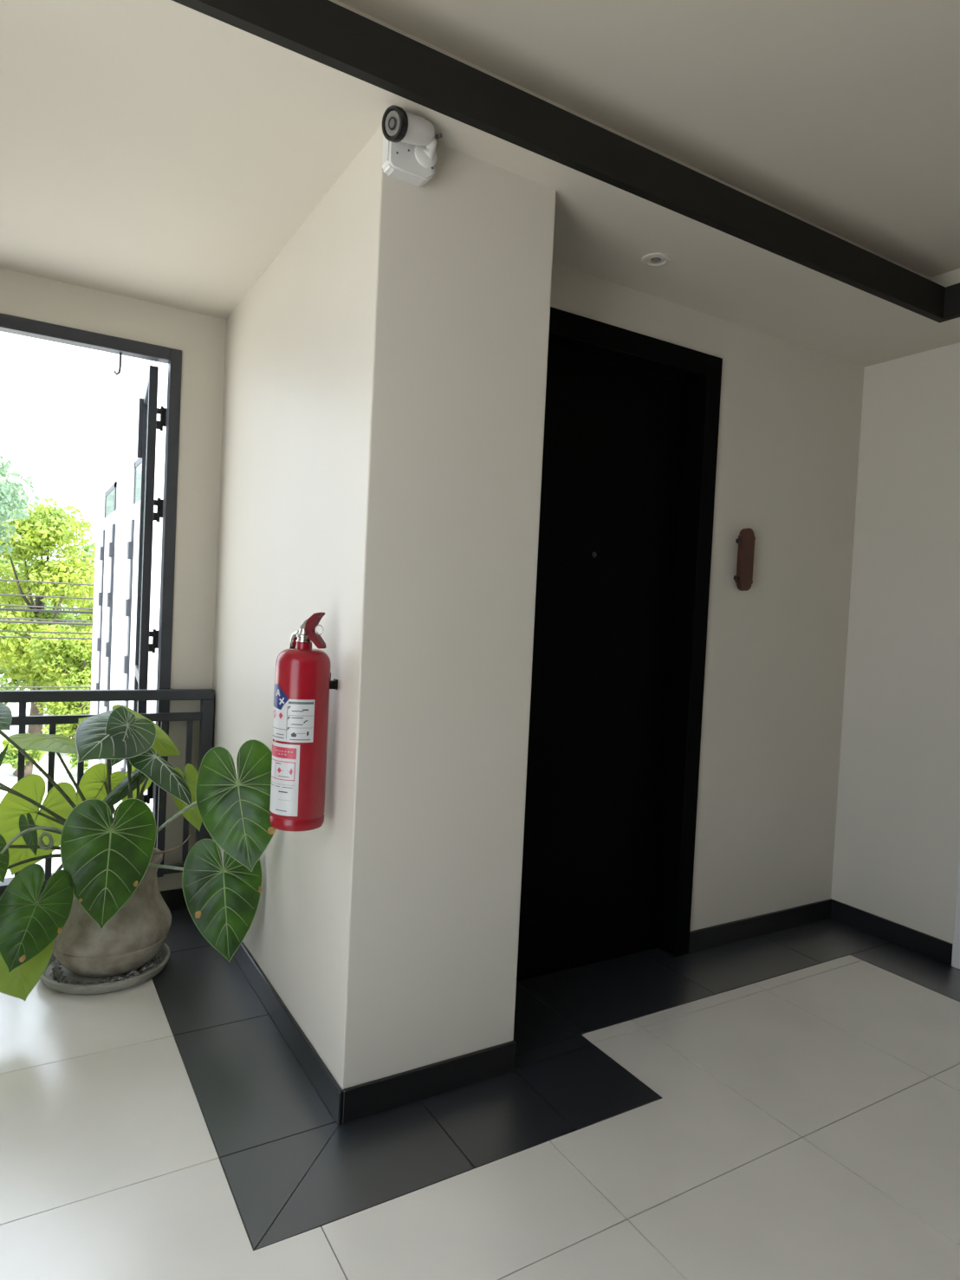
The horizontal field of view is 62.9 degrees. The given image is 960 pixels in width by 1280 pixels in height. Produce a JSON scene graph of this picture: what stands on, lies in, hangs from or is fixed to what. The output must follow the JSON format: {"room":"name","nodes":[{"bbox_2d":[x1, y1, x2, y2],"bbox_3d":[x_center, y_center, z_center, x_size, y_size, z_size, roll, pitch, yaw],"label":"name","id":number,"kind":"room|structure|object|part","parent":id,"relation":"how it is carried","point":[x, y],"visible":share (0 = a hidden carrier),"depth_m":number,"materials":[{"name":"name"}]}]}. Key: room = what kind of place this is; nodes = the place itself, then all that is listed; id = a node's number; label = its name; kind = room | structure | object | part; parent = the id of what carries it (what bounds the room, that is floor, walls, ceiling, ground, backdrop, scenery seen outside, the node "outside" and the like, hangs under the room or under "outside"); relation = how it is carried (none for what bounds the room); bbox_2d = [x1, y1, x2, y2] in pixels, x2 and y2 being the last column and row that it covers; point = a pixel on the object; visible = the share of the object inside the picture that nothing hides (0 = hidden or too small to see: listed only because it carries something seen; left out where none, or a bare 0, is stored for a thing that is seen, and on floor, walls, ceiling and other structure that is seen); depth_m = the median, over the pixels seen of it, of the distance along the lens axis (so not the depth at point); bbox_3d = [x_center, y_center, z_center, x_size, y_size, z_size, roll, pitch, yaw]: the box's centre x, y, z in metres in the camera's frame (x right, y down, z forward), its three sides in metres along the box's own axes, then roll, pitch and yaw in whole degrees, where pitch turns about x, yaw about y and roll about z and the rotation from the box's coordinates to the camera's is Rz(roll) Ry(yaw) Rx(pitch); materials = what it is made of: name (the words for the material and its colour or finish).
{"room":"apartment building hallway","nodes":[
{"label":"apartment building hallway","id":0,"kind":"room"},
{"bbox_2d":[0,267,226,890],"bbox_3d":[-1.861,-0.153,3.026,1.600,2.566,0.150,2,2,-31],"label":"wall","id":1,"kind":"structure","parent":0,"point":[200,338],"depth_m":3.30,"materials":[{"name":"paint"}]},
{"bbox_2d":[0,312,214,897],"bbox_3d":[-1.962,-0.054,3.200,1.571,2.347,0.709,2,2,-31],"label":"window","id":2,"kind":"structure","parent":1,"relation":"attached to","point":[170,416],"depth_m":3.26,"materials":[{"name":"paint"}]},
{"bbox_3d":[-1.731,0.261,2.970,0.024,0.055,0.020,2,2,-31],"label":"short post","id":3,"kind":"part","parent":2,"relation":"part of","materials":[{"name":"paint"}]},
{"bbox_3d":[-1.944,0.977,3.038,1.241,0.040,0.162,2,2,-31],"label":"frame sill","id":4,"kind":"part","parent":2,"relation":"part of","materials":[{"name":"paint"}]},
{"bbox_3d":[-1.858,0.939,2.935,1.524,0.032,0.028,2,2,-31],"label":"rail","id":5,"kind":"part","parent":2,"relation":"part of","materials":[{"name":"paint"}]},
{"bbox_3d":[-1.828,0.302,2.914,1.524,0.032,0.028,2,2,-31],"label":"rail","id":6,"kind":"part","parent":2,"relation":"part of","materials":[{"name":"metal"}]},
{"bbox_3d":[-1.825,0.662,2.938,1.571,0.947,0.044,2,2,-31],"label":"railing","id":7,"kind":"part","parent":2,"relation":"part of","materials":[{"name":"black metal"}]},
{"bbox_3d":[-1.803,0.210,2.924,1.571,0.042,0.044,2,2,-31],"label":"rail","id":8,"kind":"part","parent":2,"relation":"part of","materials":[{"name":"metal"}]},
{"bbox_3d":[-1.538,0.154,3.560,0.033,0.050,0.450,2,2,-26],"label":"sash rail","id":9,"kind":"part","parent":2,"relation":"part of","materials":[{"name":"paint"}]},
{"bbox_3d":[-1.507,-0.488,3.540,0.006,1.235,0.450,2,2,-26],"label":"glass pane","id":10,"kind":"part","parent":2,"relation":"part of","materials":[{"name":"glass"}]},
{"bbox_3d":[-1.476,-1.129,3.519,0.033,0.050,0.450,2,2,-26],"label":"sash rail","id":11,"kind":"part","parent":2,"relation":"part of","materials":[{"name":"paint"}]},
{"bbox_3d":[-1.316,-0.101,3.291,0.044,2.197,0.062,2,2,-31],"label":"frame post","id":12,"kind":"part","parent":2,"relation":"part of","materials":[{"name":"metal"}]},
{"bbox_3d":[-1.173,0.702,3.332,0.047,0.905,0.044,2,2,-31],"label":"post","id":13,"kind":"part","parent":2,"relation":"part of","materials":[{"name":"metal"}]},
{"bbox_2d":[159,888,187,910],"bbox_3d":[-1.884,1.088,2.993,1.588,0.087,0.012,2,2,-31],"label":"baseboard","id":14,"kind":"structure","parent":1,"relation":"attached to","point":[174,899],"depth_m":3.34,"materials":[{"name":"black tile"}]},
{"bbox_2d":[208,124,556,1090],"bbox_3d":[-0.529,-0.085,2.874,0.528,2.566,1.786,2,2,-31],"label":"wall pillar","id":15,"kind":"structure","parent":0,"point":[385,380],"depth_m":2.13,"materials":[{"name":"paint"}]},
{"bbox_2d":[233,942,343,1124],"bbox_3d":[-0.778,1.151,2.705,0.012,0.087,1.648,2,2,-31],"label":"baseboard","id":16,"kind":"structure","parent":15,"relation":"attached to","point":[321,1077],"depth_m":2.31,"materials":[{"name":"black tile"}]},
{"bbox_2d":[330,672,337,689],"bbox_3d":[-0.398,0.110,2.112,0.024,0.046,0.024,2,2,-31],"label":"wall hook","id":17,"kind":"object","parent":15,"relation":"attached to","point":[334,684],"visible":0.59,"depth_m":2.11,"materials":[{"name":"black metal"}]},
{"bbox_2d":[269,611,331,831],"bbox_3d":[-0.477,0.208,2.076,0.157,0.568,0.143,4,2,29],"label":"fire extinguisher","id":18,"kind":"object","parent":17,"relation":"hanging from","point":[302,672],"visible":1,"depth_m":2.02,"materials":[{"name":"red metal"}]},
{"bbox_3d":[-0.437,-0.043,2.053,0.067,0.062,0.020,4,2,29],"label":"lever","id":19,"kind":"part","parent":18,"relation":"part of","materials":[{"name":"red metal"}]},
{"bbox_3d":[-0.430,-0.002,2.049,0.062,0.046,0.020,4,2,29],"label":"carry handle","id":20,"kind":"part","parent":18,"relation":"part of","materials":[{"name":"red metal"}]},
{"bbox_3d":[-0.400,0.120,2.112,0.020,0.022,0.016,2,2,-31],"label":"arm","id":21,"kind":"part","parent":17,"relation":"part of","materials":[{"name":"black metal"}]},
{"bbox_3d":[-0.390,0.120,2.118,0.004,0.028,0.024,2,2,-31],"label":"wall plate","id":22,"kind":"part","parent":17,"relation":"part of","materials":[{"name":"black metal"}]},
{"bbox_2d":[382,104,441,186],"bbox_3d":[-0.166,-1.208,1.907,0.160,0.123,0.128,2,2,-31],"label":"security camera","id":23,"kind":"object","parent":15,"relation":"attached to","point":[409,154],"visible":1,"depth_m":1.92,"materials":[{"name":"white plastic"}]},
{"bbox_3d":[-0.128,-1.219,1.948,0.044,0.055,0.058,2,2,-31],"label":"swivel arm","id":24,"kind":"part","parent":23,"relation":"part of","materials":[{"name":"white plastic"}]},
{"bbox_2d":[342,1040,515,1124],"bbox_3d":[-0.126,1.200,2.144,0.528,0.087,0.012,2,2,-31],"label":"baseboard","id":25,"kind":"structure","parent":15,"relation":"attached to","point":[367,1099],"depth_m":2.13,"materials":[{"name":"black tile"}]},
{"bbox_2d":[0,908,959,1279],"bbox_3d":[0.595,1.392,0.447,5.429,0.120,6.991,2,2,-31],"label":"floor","id":26,"kind":"structure","parent":0,"point":[783,1104],"depth_m":1.99,"materials":[{"name":"tile"}]},
{"bbox_2d":[39,942,169,994],"bbox_3d":[-1.325,1.145,2.779,0.424,0.041,0.424,2,2,-31],"label":"saucer","id":27,"kind":"object","parent":26,"relation":"on","point":[95,988],"visible":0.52,"depth_m":2.65,"materials":[{"name":"grey ceramic"}]},
{"bbox_2d":[49,950,162,985],"bbox_3d":[-1.323,1.141,2.781,0.363,0.024,0.363,2,2,-31],"label":"gravel","id":28,"kind":"object","parent":27,"relation":"on","point":[55,973],"visible":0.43,"depth_m":2.68,"materials":[{"name":"grey gravel"}]},
{"bbox_2d":[0,702,276,1000],"bbox_3d":[-1.264,0.686,2.522,1.061,0.943,0.863,4,2,43],"label":"potted plant","id":29,"kind":"object","parent":27,"relation":"on","point":[105,914],"visible":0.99,"depth_m":2.55,"materials":[{"name":"green plant"}]},
{"bbox_3d":[-1.302,0.959,2.781,0.395,0.379,0.395,2,2,-31],"label":"pot","id":30,"kind":"part","parent":29,"relation":"part of","materials":[{"name":"ceramic"}]},
{"bbox_2d":[0,0,959,367],"bbox_3d":[1.083,-1.339,0.642,4.125,0.336,6.836,2,2,-31],"label":"ceiling","id":31,"kind":"structure","parent":0,"point":[166,152],"depth_m":2.24,"materials":[{"name":"paint"}]},
{"bbox_2d":[171,0,959,323],"bbox_3d":[1.415,-1.187,-0.171,3.862,0.117,5.087,2,2,-31],"label":"beam","id":32,"kind":"structure","parent":31,"relation":"attached to","point":[326,32],"depth_m":2.02,"materials":[{"name":"paint"}]},
{"bbox_2d":[641,253,670,266],"bbox_3d":[0.581,-1.254,2.595,0.096,0.008,0.096,2,2,-31],"label":"recessed light","id":33,"kind":"object","parent":31,"relation":"in","point":[652,259],"visible":1,"depth_m":2.59,"materials":[{"name":"paint"}]},
{"bbox_3d":[0.581,-1.253,2.595,0.032,0.006,0.032,2,2,-31],"label":"bulb","id":34,"kind":"part","parent":33,"relation":"part of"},
{"bbox_2d":[337,0,959,278],"bbox_3d":[1.446,-1.417,-0.101,3.975,0.100,5.200,2,2,-31],"label":"ceiling","id":35,"kind":"structure","parent":0,"point":[841,116],"depth_m":2.08,"materials":[{"name":"paint"}]},
{"bbox_2d":[550,262,864,931],"bbox_3d":[0.858,-0.029,3.211,2.197,2.566,0.200,2,2,-31],"label":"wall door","id":36,"kind":"structure","parent":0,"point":[790,413],"depth_m":3.31,"materials":[{"name":"paint"}]},
{"bbox_2d":[516,306,722,981],"bbox_3d":[0.405,0.061,2.908,1.046,2.363,0.162,2,2,-31],"label":"door","id":37,"kind":"structure","parent":36,"relation":"attached to","point":[632,419],"depth_m":3.01,"materials":[{"name":"black paint"}]},
{"bbox_3d":[0.820,0.073,3.158,0.078,2.363,0.162,2,2,-31],"label":"frame post","id":38,"kind":"part","parent":37,"relation":"part of","materials":[{"name":"black paint"}]},
{"bbox_2d":[734,527,755,591],"bbox_3d":[1.063,-0.325,3.176,0.089,0.252,0.040,2,2,-31],"label":"skateboard","id":39,"kind":"object","parent":36,"relation":"attached to","point":[743,578],"visible":1,"depth_m":3.16,"materials":[{"name":"brown wood"}]},
{"bbox_2d":[688,898,832,953],"bbox_3d":[1.230,1.225,3.386,0.917,0.087,0.012,2,2,-31],"label":"baseboard","id":40,"kind":"structure","parent":36,"relation":"attached to","point":[704,938],"depth_m":3.35,"materials":[{"name":"black tile"}]},
{"bbox_2d":[831,342,959,943],"bbox_3d":[3.253,0.008,1.168,0.200,2.852,5.765,2,2,-31],"label":"wall","id":41,"kind":"structure","parent":0,"point":[897,841],"depth_m":3.36,"materials":[{"name":"paint"}]},
{"bbox_2d":[831,899,953,965],"bbox_3d":[1.760,1.251,3.382,0.012,0.087,0.543,2,2,-31],"label":"baseboard","id":42,"kind":"structure","parent":41,"relation":"attached to","point":[938,949],"depth_m":3.36,"materials":[{"name":"black tile"}]},
{"bbox_2d":[951,842,959,969],"bbox_3d":[2.195,0.185,2.703,0.020,2.300,0.962,2,2,-31],"label":"trim","id":43,"kind":"structure","parent":41,"relation":"attached to","point":[956,946],"depth_m":3.13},
{"label":"outside","id":44,"kind":"structure","parent":0,"visible":0},
{"bbox_2d":[0,578,94,585],"bbox_3d":[-7.990,-1.217,14.803,24.001,0.314,0.032,2,2,-31],"label":"power cable","id":45,"kind":"object","parent":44,"point":[0,579],"visible":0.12,"depth_m":14.72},
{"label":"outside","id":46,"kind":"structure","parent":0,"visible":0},
{"bbox_2d":[0,593,93,599],"bbox_3d":[-8.157,-0.961,15.068,24.001,0.298,0.032,2,2,-31],"label":"power cable","id":47,"kind":"object","parent":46,"point":[0,594],"visible":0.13,"depth_m":14.97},
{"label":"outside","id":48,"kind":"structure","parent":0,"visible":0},
{"bbox_2d":[0,630,92,634],"bbox_3d":[-8.241,-0.282,15.176,24.001,0.308,0.032,2,2,-31],"label":"power cable","id":49,"kind":"object","parent":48,"point":[0,630],"visible":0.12,"depth_m":15.12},
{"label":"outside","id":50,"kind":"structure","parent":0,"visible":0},
{"bbox_2d":[0,636,92,639],"bbox_3d":[-8.402,-0.168,15.437,24.001,0.288,0.032,2,2,-31],"label":"power cable","id":51,"kind":"object","parent":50,"point":[0,636],"visible":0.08,"depth_m":15.37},
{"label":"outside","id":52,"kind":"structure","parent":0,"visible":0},
{"bbox_2d":[0,686,90,688],"bbox_3d":[-8.136,0.753,14.951,24.001,0.330,0.032,2,2,-31],"label":"power cable","id":53,"kind":"object","parent":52,"point":[0,686],"visible":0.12,"depth_m":14.89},
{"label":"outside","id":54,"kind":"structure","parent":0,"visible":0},
{"bbox_2d":[0,674,90,877],"bbox_3d":[-19.082,2.755,33.028,80.000,0.200,67.800,2,2,-31],"label":"ground","id":55,"kind":"structure","parent":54,"point":[7,777],"depth_m":20.52,"materials":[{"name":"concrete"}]},
{"bbox_2d":[0,675,16,705],"bbox_3d":[-14.608,1.641,21.765,2.947,3.249,2.477,2,2,-8],"label":"broadleaf tree","id":56,"kind":"object","parent":55,"relation":"on","point":[2,682],"visible":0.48,"depth_m":22.29,"materials":[{"name":"green plant"}]},
{"bbox_2d":[0,455,40,554],"bbox_3d":[-12.604,-1.053,18.264,3.915,9.017,4.143,1,3,-44],"label":"broadleaf tree","id":57,"kind":"object","parent":55,"relation":"on","point":[9,497],"visible":1,"depth_m":18.32,"materials":[{"name":"green plant"}]},
{"bbox_2d":[0,732,46,776],"bbox_3d":[-11.587,2.944,19.935,1.010,1.139,1.142,3,2,9],"label":"shrub","id":58,"kind":"object","parent":55,"relation":"on","point":[11,756],"visible":0.39,"depth_m":19.67,"materials":[{"name":"green plant"}]},
{"bbox_2d":[0,496,95,734],"bbox_3d":[-14.154,-0.672,25.503,4.817,7.652,4.996,2,2,-28],"label":"broadleaf tree","id":59,"kind":"object","parent":55,"relation":"on","point":[37,536],"visible":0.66,"depth_m":24.41,"materials":[{"name":"green plant"}]},
{"bbox_2d":[0,541,95,689],"bbox_3d":[-18.650,-0.826,34.048,6.597,7.370,6.261,3,2,0],"label":"broadleaf tree","id":60,"kind":"object","parent":55,"relation":"on","point":[87,549],"visible":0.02,"depth_m":33.39,"materials":[{"name":"green plant"}]},
{"bbox_2d":[29,623,92,756],"bbox_3d":[-11.691,1.445,22.599,2.314,3.862,2.625,2,2,-31],"label":"broadleaf tree","id":61,"kind":"object","parent":55,"relation":"on","point":[64,656],"visible":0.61,"depth_m":22.14,"materials":[{"name":"green plant"}]},
{"bbox_2d":[65,753,88,774],"bbox_3d":[-10.024,3.031,20.264,1.189,1.106,1.225,2,2,-31],"label":"shrub","id":62,"kind":"object","parent":55,"relation":"on","point":[73,761],"visible":0.05,"depth_m":19.81,"materials":[{"name":"green plant"}]},
{"bbox_2d":[66,546,95,671],"bbox_3d":[-13.879,-0.722,30.558,4.161,7.457,3.857,2,2,-31],"label":"broadleaf tree","id":63,"kind":"object","parent":55,"relation":"on","point":[81,603],"visible":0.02,"depth_m":29.45,"materials":[{"name":"green plant"}]},
{"bbox_2d":[88,350,168,818],"bbox_3d":[-0.959,-0.571,7.516,4.445,9.800,6.634,2,2,-31],"label":"building","id":64,"kind":"structure","parent":55,"relation":"on","point":[119,485],"depth_m":7.10,"materials":[{"name":"paint"}]},
{"bbox_3d":[-3.796,0.040,7.966,0.007,2.360,0.750,2,2,-31],"label":"shutter panel","id":65,"kind":"part","parent":64,"relation":"part of","materials":[{"name":"white metal"}]},
{"bbox_3d":[-3.737,-1.378,7.938,0.005,0.220,0.790,2,2,-31],"label":"pane","id":66,"kind":"part","parent":64,"relation":"part of","materials":[{"name":"clear glass"}]},
{"bbox_3d":[-2.654,0.191,6.062,0.007,2.290,0.700,2,2,-31],"label":"shutter panel","id":67,"kind":"part","parent":64,"relation":"part of","materials":[{"name":"white metal"}]},
{"bbox_3d":[-2.595,-1.228,6.035,0.005,0.290,0.740,2,2,-31],"label":"pane","id":68,"kind":"part","parent":64,"relation":"part of","materials":[{"name":"clear glass"}]},
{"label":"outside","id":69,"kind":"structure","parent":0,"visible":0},
{"bbox_2d":[0,604,93,610],"bbox_3d":[-8.063,-0.760,14.903,24.001,0.319,0.032,2,2,-31],"label":"power cable","id":70,"kind":"object","parent":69,"point":[0,604],"visible":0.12,"depth_m":14.84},
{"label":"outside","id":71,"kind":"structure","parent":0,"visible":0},
{"bbox_2d":[0,608,93,613],"bbox_3d":[-8.273,-0.692,15.248,24.002,0.318,0.056,2,2,-31],"label":"power cable","id":72,"kind":"object","parent":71,"point":[1,609],"visible":0.1,"depth_m":15.17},
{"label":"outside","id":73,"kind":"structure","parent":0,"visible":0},
{"bbox_2d":[0,617,92,622],"bbox_3d":[-8.126,-0.526,14.996,24.001,0.319,0.032,2,2,-31],"label":"power cable","id":74,"kind":"object","parent":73,"point":[0,617],"visible":0.12,"depth_m":14.92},
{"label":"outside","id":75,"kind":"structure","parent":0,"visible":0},
{"bbox_2d":[0,619,92,625],"bbox_3d":[-8.336,-0.463,15.342,24.002,0.308,0.056,2,2,-31],"label":"power cable","id":76,"kind":"object","parent":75,"point":[1,620],"visible":0.09,"depth_m":15.26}
]}

